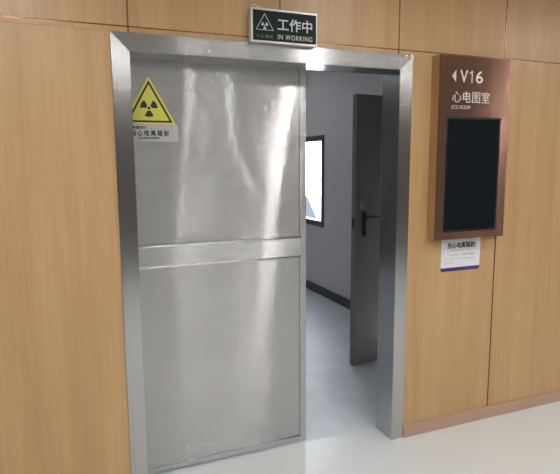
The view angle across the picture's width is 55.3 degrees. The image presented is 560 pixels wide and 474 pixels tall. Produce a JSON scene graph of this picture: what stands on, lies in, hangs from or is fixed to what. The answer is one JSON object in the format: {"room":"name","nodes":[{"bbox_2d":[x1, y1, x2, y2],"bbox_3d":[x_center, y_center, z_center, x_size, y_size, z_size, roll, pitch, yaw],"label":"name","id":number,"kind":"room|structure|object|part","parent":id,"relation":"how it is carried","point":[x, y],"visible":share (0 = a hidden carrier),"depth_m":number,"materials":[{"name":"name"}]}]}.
{"room":"hospital corridor","nodes":[
{"label":"hospital corridor","id":0,"kind":"room"},
{"bbox_2d":[0,0,559,473],"bbox_3d":[0.430,-0.161,2.909,10.200,2.700,0.156,-4,9,-22],"label":"wall","id":1,"kind":"structure","parent":0,"point":[64,399],"depth_m":2.43,"materials":[{"name":"brown wood"}]},
{"bbox_3d":[-0.977,-0.866,2.161,0.694,0.021,0.024,-4,9,-22],"label":"wood panel","id":2,"kind":"part","parent":1,"relation":"part of","materials":[{"name":"brown wood"}]},
{"bbox_3d":[-0.979,-1.141,2.122,0.694,0.523,0.024,-4,9,-22],"label":"wood panel","id":3,"kind":"part","parent":1,"relation":"part of","materials":[{"name":"brown wood"}]},
{"bbox_3d":[-1.004,0.211,2.298,0.622,2.150,0.024,-4,9,-22],"label":"wood panel","id":4,"kind":"part","parent":1,"relation":"part of","materials":[{"name":"brown wood"}]},
{"bbox_2d":[126,0,128,31],"bbox_3d":[-0.655,-1.147,2.254,0.006,0.548,0.026,-4,9,-22],"label":"trim","id":5,"kind":"structure","parent":1,"relation":"attached to","point":[126,0],"depth_m":2.27,"materials":[{"name":"brown wood"}]},
{"bbox_3d":[-0.328,-0.907,2.422,0.696,0.021,0.024,-4,9,-22],"label":"wood panel","id":6,"kind":"part","parent":1,"relation":"part of","materials":[{"name":"brown wood"}]},
{"bbox_3d":[-0.330,-1.182,2.384,0.696,0.523,0.024,-4,9,-22],"label":"wood panel","id":7,"kind":"part","parent":1,"relation":"part of","materials":[{"name":"brown wood"}]},
{"bbox_2d":[130,58,305,473],"bbox_3d":[-0.442,0.138,2.715,1.246,2.148,0.059,-4,9,-22],"label":"door","id":8,"kind":"structure","parent":1,"relation":"in","point":[220,149],"depth_m":2.75,"materials":[{"name":"metal"}]},
{"bbox_3d":[-0.430,1.188,2.849,1.245,0.032,0.015,-4,9,-22],"label":"trim","id":9,"kind":"part","parent":8,"relation":"part of","materials":[{"name":"metal"}]},
{"bbox_3d":[0.117,0.102,2.943,0.037,2.147,0.053,-4,9,-22],"label":"edge trim","id":10,"kind":"part","parent":8,"relation":"part of","materials":[{"name":"metal"}]},
{"bbox_2d":[110,31,413,473],"bbox_3d":[-0.028,0.138,2.757,1.536,2.155,0.173,-4,9,-22],"label":"door frame","id":11,"kind":"structure","parent":1,"relation":"attached to","point":[396,70],"depth_m":2.63,"materials":[{"name":"metal"}]},
{"bbox_2d":[0,15,559,63],"bbox_3d":[0.449,-0.969,2.736,10.180,0.011,0.020,-4,9,-22],"label":"trim","id":12,"kind":"structure","parent":1,"relation":"attached to","point":[0,15],"depth_m":2.43,"materials":[{"name":"brown wood"}]},
{"bbox_2d":[248,3,316,47],"bbox_3d":[0.016,-0.993,2.514,0.336,0.170,0.032,-4,9,-22],"label":"sign","id":13,"kind":"object","parent":1,"relation":"attached to","point":[266,26],"visible":1,"depth_m":2.50,"materials":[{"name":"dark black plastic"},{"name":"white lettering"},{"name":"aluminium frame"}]},
{"bbox_3d":[0.304,-1.222,2.640,0.663,0.523,0.024,-4,9,-22],"label":"wood panel","id":14,"kind":"part","parent":1,"relation":"part of","materials":[{"name":"brown wood"}]},
{"bbox_3d":[0.306,-0.947,2.679,0.663,0.021,0.024,-4,9,-22],"label":"wood panel","id":15,"kind":"part","parent":1,"relation":"part of","materials":[{"name":"brown wood"}]},
{"bbox_2d":[398,0,400,53],"bbox_3d":[0.615,-1.227,2.766,0.006,0.548,0.026,-4,9,-22],"label":"trim","id":16,"kind":"structure","parent":1,"relation":"attached to","point":[399,0],"depth_m":2.77,"materials":[{"name":"brown wood"}]},
{"bbox_3d":[0.948,-0.987,2.937,0.711,0.021,0.024,-4,9,-22],"label":"wood panel","id":17,"kind":"part","parent":1,"relation":"part of","materials":[{"name":"brown wood"}]},
{"bbox_3d":[0.993,0.085,3.103,0.628,2.150,0.024,-4,9,-22],"label":"wood panel","id":18,"kind":"part","parent":1,"relation":"part of","materials":[{"name":"brown wood"}]},
{"bbox_3d":[0.946,-1.262,2.899,0.711,0.523,0.024,-4,9,-22],"label":"wood panel","id":19,"kind":"part","parent":1,"relation":"part of","materials":[{"name":"brown wood"}]},
{"bbox_2d":[440,237,480,271],"bbox_3d":[1.053,0.085,3.113,0.284,0.222,0.003,-4,9,-22],"label":"card","id":20,"kind":"object","parent":1,"relation":"attached to","point":[456,254],"visible":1,"depth_m":3.11,"materials":[{"name":"white paper"}]},
{"bbox_2d":[426,54,511,240],"bbox_3d":[1.061,-0.489,3.000,0.491,0.992,0.072,-4,9,-22],"label":"wall display","id":21,"kind":"object","parent":1,"relation":"attached to","point":[470,96],"visible":1,"depth_m":2.96,"materials":[{"name":"bronze"},{"name":"brushed brown bronze"}]},
{"bbox_2d":[403,390,559,437],"bbox_3d":[2.945,0.993,4.012,4.813,0.075,0.013,-4,9,-22],"label":"baseboard","id":22,"kind":"structure","parent":1,"relation":"attached to","point":[446,421],"depth_m":3.31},
{"bbox_2d":[487,0,507,405],"bbox_3d":[1.285,-0.241,3.177,0.006,2.623,0.026,-4,9,-22],"label":"trim","id":23,"kind":"structure","parent":1,"relation":"attached to","point":[507,0],"depth_m":3.24,"materials":[{"name":"brown wood"}]},
{"bbox_3d":[1.611,0.036,3.351,0.694,2.171,0.024,-4,9,-22],"label":"wood panel","id":24,"kind":"part","parent":1,"relation":"part of","materials":[{"name":"brown wood"}]},
{"bbox_3d":[1.602,-1.304,3.163,0.694,0.523,0.024,-4,9,-22],"label":"wood panel","id":25,"kind":"part","parent":1,"relation":"part of","materials":[{"name":"brown wood"}]},
{"bbox_2d":[306,70,382,299],"bbox_3d":[0.782,-0.523,5.836,0.180,2.800,5.038,-4,9,-22],"label":"wall","id":26,"kind":"structure","parent":0,"point":[329,94],"depth_m":6.00,"materials":[{"name":"grey paint"}]},
{"bbox_2d":[306,135,323,227],"bbox_3d":[0.327,-0.717,6.757,0.072,1.077,1.115,-4,9,-22],"label":"window","id":27,"kind":"structure","parent":26,"relation":"in","point":[320,138],"depth_m":6.29,"materials":[{"name":"black metal"}]},
{"bbox_2d":[306,279,349,308],"bbox_3d":[0.477,0.643,6.516,0.012,0.105,3.855,-4,9,-22],"label":"baseboard","id":28,"kind":"structure","parent":26,"relation":"attached to","point":[335,297],"depth_m":6.27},
{"bbox_2d":[350,94,381,365],"bbox_3d":[0.915,-0.051,4.270,0.826,2.082,0.107,-6,10,-34],"label":"door","id":29,"kind":"structure","parent":26,"relation":"in","point":[367,109],"depth_m":4.11,"materials":[{"name":"grey metal"}]},
{"bbox_3d":[0.620,-0.235,4.055,0.037,0.060,0.002,-6,10,-33],"label":"plate","id":30,"kind":"part","parent":29,"relation":"part of","materials":[{"name":"grey metal"}]},
{"bbox_3d":[0.643,-0.098,4.085,0.038,0.200,0.009,-6,10,-33],"label":"plate","id":31,"kind":"part","parent":29,"relation":"part of","materials":[{"name":"black metal"}]},
{"bbox_3d":[0.912,0.896,4.401,0.799,0.170,0.002,-6,10,-33],"label":"kick plate","id":32,"kind":"part","parent":29,"relation":"part of","materials":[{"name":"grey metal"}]},
{"bbox_3d":[0.709,-0.156,4.083,0.137,0.025,0.053,-6,10,-33],"label":"lever","id":33,"kind":"part","parent":29,"relation":"part of","materials":[{"name":"black metal"}]},
{"bbox_2d":[153,288,559,473],"bbox_3d":[0.508,1.248,2.935,10.200,0.100,10.600,-4,9,-22],"label":"floor","id":34,"kind":"structure","parent":0,"point":[526,441],"depth_m":3.10,"materials":[{"name":"plastic"}]},
{"label":"outside","id":35,"kind":"structure","parent":0,"visible":0},
{"bbox_2d":[306,196,316,218],"bbox_3d":[1.015,1.527,30.110,2.500,7.800,2.600,-4,9,-22],"label":"building","id":36,"kind":"structure","parent":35,"point":[310,213],"depth_m":28.51,"materials":[{"name":"stone"}]}
]}

